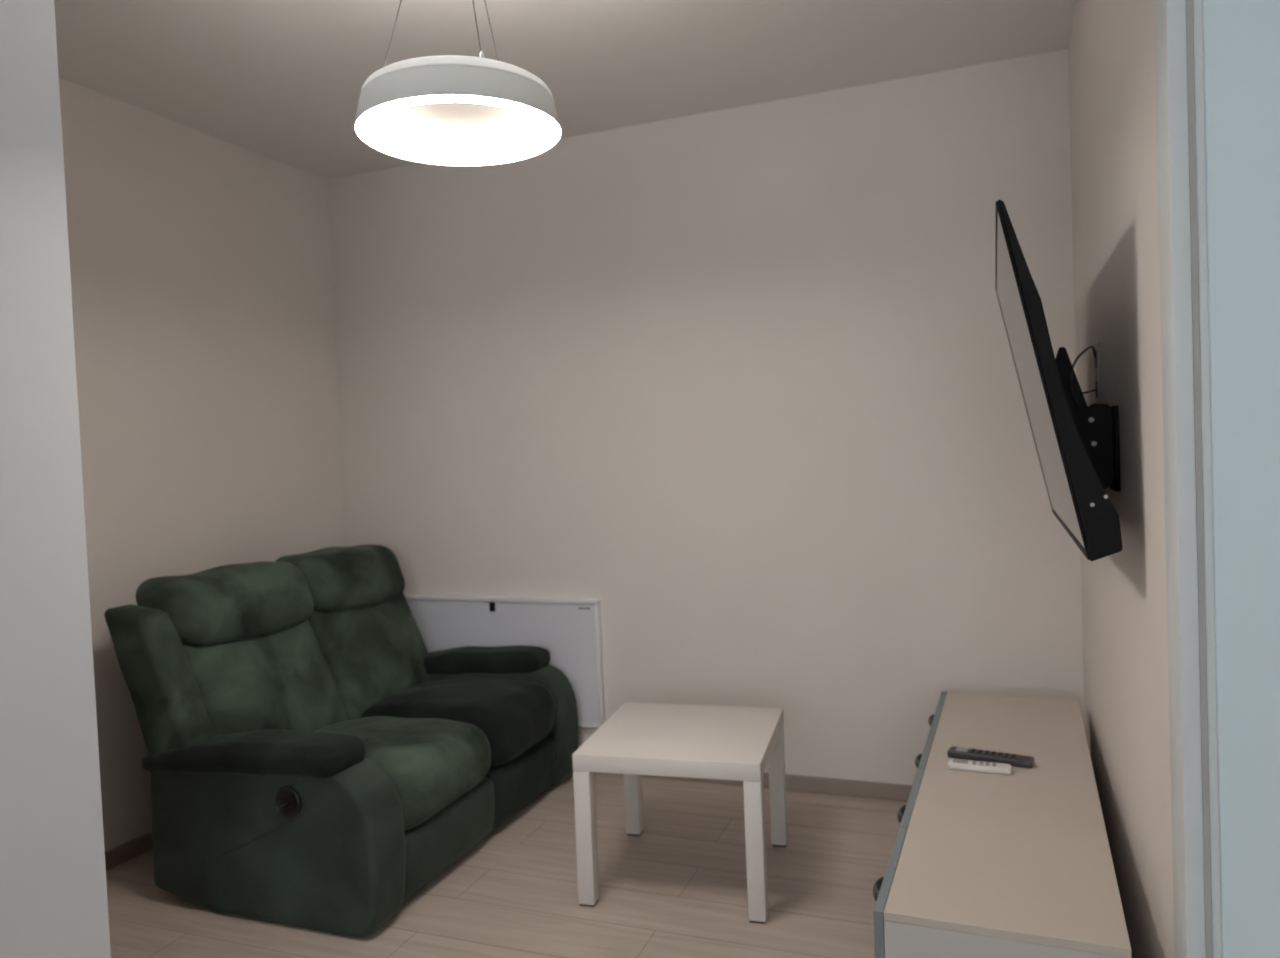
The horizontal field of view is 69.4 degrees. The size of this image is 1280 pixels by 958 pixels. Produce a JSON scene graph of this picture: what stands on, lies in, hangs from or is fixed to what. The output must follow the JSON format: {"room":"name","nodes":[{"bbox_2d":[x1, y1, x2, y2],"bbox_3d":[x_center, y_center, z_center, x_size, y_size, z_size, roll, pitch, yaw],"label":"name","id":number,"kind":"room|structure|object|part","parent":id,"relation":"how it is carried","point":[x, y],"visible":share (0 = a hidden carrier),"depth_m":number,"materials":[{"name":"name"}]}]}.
{"room":"living room","nodes":[
{"label":"living room","id":0,"kind":"room"},
{"bbox_2d":[0,0,110,957],"bbox_3d":[-1.930,0.052,1.516,1.738,2.612,0.100,-4,2,-34],"label":"wall partition","id":1,"kind":"structure","parent":0,"point":[54,903],"depth_m":1.92,"materials":[{"name":"white paint"}]},
{"bbox_2d":[59,77,344,851],"bbox_3d":[-2.516,0.078,1.435,0.120,2.612,6.066,-2,2,21],"label":"wall","id":2,"kind":"structure","parent":0,"point":[201,279],"depth_m":3.43,"materials":[{"name":"paint"}]},
{"bbox_2d":[105,830,152,870],"bbox_3d":[-2.402,1.350,1.452,0.014,0.060,6.066,-2,2,21],"label":"baseboard","id":3,"kind":"structure","parent":2,"relation":"attached to","point":[122,853],"depth_m":3.15,"materials":[{"name":"laminate"}]},
{"bbox_2d":[106,772,906,957],"bbox_3d":[-0.282,1.371,0.637,4.795,0.100,6.306,-2,2,21],"label":"floor","id":4,"kind":"structure","parent":0,"point":[677,888],"depth_m":2.76,"materials":[{"name":"laminate"}]},
{"bbox_2d":[104,545,578,937],"bbox_3d":[-0.991,0.773,3.321,1.062,0.982,1.403,-2,2,21],"label":"recliner sofa","id":5,"kind":"object","parent":4,"relation":"on","point":[310,761],"visible":1,"depth_m":2.91,"materials":[{"name":"green fabric"}]},
{"bbox_2d":[182,620,346,735],"bbox_3d":[-1.309,0.715,3.172,0.344,0.473,0.596,-2,2,21],"label":"cushion","id":6,"kind":"object","parent":5,"relation":"on","point":[244,675],"depth_m":3.06,"materials":[{"name":"green fabric"}]},
{"bbox_3d":[-1.087,1.051,2.746,0.835,0.471,0.157,-2,2,21],"label":"armrest","id":7,"kind":"part","parent":5,"relation":"part of","materials":[{"name":"green fabric"}]},
{"bbox_2d":[274,786,300,818],"bbox_3d":[-0.998,0.915,2.610,0.092,0.092,0.056,-2,2,21],"label":"handle","id":8,"kind":"object","parent":5,"relation":"on","point":[287,799],"depth_m":2.61,"materials":[{"name":"black plastic"}]},
{"bbox_2d":[308,593,428,719],"bbox_3d":[-1.098,0.690,3.724,0.345,0.475,0.593,-2,2,21],"label":"cushion","id":9,"kind":"object","parent":5,"relation":"on","point":[372,645],"depth_m":3.57,"materials":[{"name":"green fabric"}]},
{"bbox_2d":[314,716,490,830],"bbox_3d":[-0.881,0.945,3.039,0.654,0.240,0.560,-2,2,21],"label":"seat cushion","id":10,"kind":"object","parent":5,"relation":"on","point":[436,768],"depth_m":2.93,"materials":[{"name":"green fabric"}]},
{"bbox_2d":[360,678,554,767],"bbox_3d":[-0.691,0.912,3.531,0.656,0.239,0.505,-2,2,21],"label":"seat cushion","id":11,"kind":"object","parent":5,"relation":"on","point":[516,716],"depth_m":3.42,"materials":[{"name":"green fabric"}]},
{"bbox_3d":[-0.662,0.999,3.853,0.835,0.471,0.157,-2,2,21],"label":"armrest","id":12,"kind":"part","parent":5,"relation":"part of","materials":[{"name":"green fabric"}]},
{"bbox_2d":[572,703,787,923],"bbox_3d":[0.148,1.007,2.890,0.550,0.450,0.550,-2,2,15],"label":"coffee table","id":13,"kind":"object","parent":4,"relation":"on","point":[672,740],"visible":1,"depth_m":2.71,"materials":[{"name":"white wood"}]},
{"bbox_3d":[-0.158,1.047,2.717,0.049,0.394,0.049,-2,2,15],"label":"leg","id":14,"kind":"part","parent":13,"relation":"part of","materials":[{"name":"white wood"}]},
{"bbox_3d":[-0.025,1.026,3.198,0.049,0.394,0.049,-2,2,15],"label":"leg","id":15,"kind":"part","parent":13,"relation":"part of","materials":[{"name":"white wood"}]},
{"bbox_3d":[0.324,1.032,2.583,0.049,0.394,0.049,-2,2,15],"label":"leg","id":16,"kind":"part","parent":13,"relation":"part of","materials":[{"name":"white wood"}]},
{"bbox_3d":[0.456,1.011,3.065,0.049,0.394,0.049,-2,2,15],"label":"leg","id":17,"kind":"part","parent":13,"relation":"part of","materials":[{"name":"white wood"}]},
{"bbox_2d":[873,691,1131,957],"bbox_3d":[0.927,0.987,2.371,0.449,0.460,1.585,-2,2,23],"label":"dresser","id":18,"kind":"object","parent":4,"relation":"on","point":[1019,864],"visible":1,"depth_m":1.93,"materials":[{"name":"grey wood"}]},
{"bbox_3d":[0.484,0.829,1.864,0.026,0.024,0.082,-2,2,23],"label":"door handle","id":19,"kind":"part","parent":18,"relation":"part of","materials":[{"name":"grey"}]},
{"bbox_3d":[0.523,1.002,1.894,0.018,0.425,0.395,-2,2,23],"label":"door","id":20,"kind":"part","parent":18,"relation":"part of","materials":[{"name":"grey wood"}]},
{"bbox_3d":[0.635,0.811,2.231,0.026,0.024,0.082,-2,2,23],"label":"door handle","id":21,"kind":"part","parent":18,"relation":"part of","materials":[{"name":"grey metal"}]},
{"bbox_3d":[0.675,0.984,2.260,0.018,0.425,0.394,-2,2,23],"label":"door","id":22,"kind":"part","parent":18,"relation":"part of","materials":[{"name":"grey wood"}]},
{"bbox_3d":[0.786,0.793,2.596,0.026,0.024,0.082,-2,2,23],"label":"door handle","id":23,"kind":"part","parent":18,"relation":"part of","materials":[{"name":"grey"}]},
{"bbox_3d":[0.826,0.967,2.626,0.018,0.425,0.394,-2,2,23],"label":"door","id":24,"kind":"part","parent":18,"relation":"part of","materials":[{"name":"grey wood"}]},
{"bbox_3d":[0.938,0.776,2.963,0.026,0.024,0.082,-2,2,23],"label":"door handle","id":25,"kind":"part","parent":18,"relation":"part of","materials":[{"name":"grey metal"}]},
{"bbox_3d":[0.978,0.949,2.993,0.018,0.425,0.395,-2,2,23],"label":"door","id":26,"kind":"part","parent":18,"relation":"part of","materials":[{"name":"grey wood"}]},
{"bbox_2d":[948,759,1011,774],"bbox_3d":[0.883,0.748,2.404,0.155,0.020,0.042,-1,2,24],"label":"remote control","id":27,"kind":"object","parent":18,"relation":"on","point":[954,764],"visible":1,"depth_m":2.39,"materials":[{"name":"white plastic"}]},
{"bbox_2d":[947,746,1034,768],"bbox_3d":[0.936,0.742,2.470,0.215,0.022,0.048,-1,2,32],"label":"remote control","id":28,"kind":"object","parent":18,"relation":"on","point":[1015,760],"visible":1,"depth_m":2.46,"materials":[{"name":"grey plastic"}]},
{"bbox_3d":[0.875,0.734,2.508,0.030,0.002,0.032,-1,2,32],"label":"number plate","id":29,"kind":"part","parent":28,"relation":"part of","materials":[{"name":"grey plastic"}]},
{"bbox_2d":[54,0,1076,179],"bbox_3d":[-0.390,-1.337,0.551,4.795,0.100,6.306,-2,2,21],"label":"ceiling","id":30,"kind":"structure","parent":0,"point":[282,81],"depth_m":2.94,"materials":[{"name":"white paint"}]},
{"bbox_2d":[355,0,560,165],"bbox_3d":[-0.402,-1.038,1.998,0.438,0.588,0.438,-2,2,21],"label":"pendant lamp","id":31,"kind":"object","parent":30,"relation":"hanging from","point":[455,110],"visible":1,"depth_m":1.98,"materials":[{"name":"white metal"}]},
{"bbox_2d":[356,95,559,165],"bbox_3d":[-0.392,-0.777,2.007,0.434,0.064,0.434,-2,2,21],"label":"diffuser","id":32,"kind":"object","parent":31,"relation":"attached to","point":[456,130],"depth_m":2.07,"materials":[{"name":"white plastic"}]},
{"bbox_3d":[-0.393,-0.812,2.005,0.242,0.004,0.242,-2,2,21],"label":"plate","id":33,"kind":"part","parent":31,"relation":"part of","materials":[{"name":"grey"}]},
{"bbox_2d":[327,49,1084,784],"bbox_3d":[0.023,-0.098,3.768,3.188,2.612,0.120,-2,2,21],"label":"wall","id":34,"kind":"structure","parent":0,"point":[742,384],"depth_m":3.54,"materials":[{"name":"paint"}]},
{"bbox_2d":[404,594,604,727],"bbox_3d":[-0.624,0.771,3.974,0.998,0.529,0.036,-2,2,21],"label":"radiator","id":35,"kind":"object","parent":34,"relation":"attached to","point":[570,629],"visible":0.6,"depth_m":3.89,"materials":[{"name":"white metal"}]},
{"bbox_2d":[613,772,911,801],"bbox_3d":[0.106,1.177,3.724,3.067,0.060,0.014,-2,2,21],"label":"baseboard","id":36,"kind":"structure","parent":34,"relation":"attached to","point":[833,786],"depth_m":3.48,"materials":[{"name":"laminate"}]},
{"bbox_2d":[1068,0,1174,957],"bbox_3d":[1.238,-0.101,2.323,0.120,2.612,1.944,-2,2,21],"label":"wall","id":37,"kind":"structure","parent":0,"point":[1112,90],"depth_m":1.98,"materials":[{"name":"paint"}]},
{"bbox_2d":[1070,346,1095,407],"bbox_3d":[1.093,-0.256,2.275,0.022,0.169,0.444,-1,2,31],"label":"power cable","id":38,"kind":"object","parent":37,"relation":"attached to","point":[1089,347],"visible":1,"depth_m":2.13,"materials":[{"name":"black plastic"}]},
{"bbox_2d":[1055,347,1120,491],"bbox_3d":[1.097,-0.147,2.322,0.140,0.336,0.470,-2,2,21],"label":"mount","id":39,"kind":"object","parent":37,"relation":"attached to","point":[1097,425],"visible":0.68,"depth_m":2.10,"materials":[{"name":"black metal"}]},
{"bbox_2d":[995,200,1122,560],"bbox_3d":[1.023,-0.222,2.342,0.210,0.716,1.178,-2,2,21],"label":"television","id":40,"kind":"object","parent":39,"relation":"attached to","point":[1079,499],"visible":1,"depth_m":1.81,"materials":[{"name":"black plastic"}]},
{"bbox_3d":[1.161,-0.079,2.301,0.010,0.195,0.470,-2,2,21],"label":"wall plate","id":41,"kind":"part","parent":39,"relation":"part of","materials":[{"name":"black metal"}]},
{"bbox_2d":[1094,342,1100,403],"bbox_3d":[1.217,-0.279,2.458,0.007,0.161,0.081,-2,2,21],"label":"wall outlet","id":42,"kind":"object","parent":37,"relation":"attached to","point":[1097,345],"visible":0.9,"depth_m":2.42,"materials":[{"name":"grey plastic"}]},
{"bbox_2d":[1082,389,1096,393],"bbox_3d":[1.142,-0.223,2.366,0.029,0.026,0.239,-1,2,43],"label":"cable","id":43,"kind":"object","parent":42,"relation":"attached to","point":[1093,390],"visible":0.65,"depth_m":2.35,"materials":[{"name":"black plastic"}]},
{"bbox_2d":[1095,381,1097,397],"bbox_3d":[1.216,-0.239,2.460,0.002,0.044,0.047,-2,2,21],"label":"socket","id":44,"kind":"object","parent":42,"relation":"attached to","point":[1096,382],"depth_m":2.45,"materials":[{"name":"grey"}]},
{"bbox_2d":[1154,0,1205,957],"bbox_3d":[0.859,-0.059,1.472,0.027,2.612,0.114,-2,2,21],"label":"trim","id":45,"kind":"structure","parent":37,"relation":"attached to","point":[1170,36],"depth_m":1.43,"materials":[{"name":"white paint"}]},
{"bbox_2d":[1186,0,1221,957],"bbox_3d":[0.883,-0.059,1.454,0.013,2.612,0.090,-2,2,21],"label":"trim","id":46,"kind":"structure","parent":37,"relation":"attached to","point":[1197,4],"depth_m":1.41,"materials":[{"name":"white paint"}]},
{"bbox_2d":[1202,0,1279,957],"bbox_3d":[1.305,-0.071,1.236,0.932,2.600,0.114,-2,2,21],"label":"door","id":47,"kind":"structure","parent":37,"relation":"in","point":[1241,38],"depth_m":1.40,"materials":[{"name":"white paint"}]}
]}

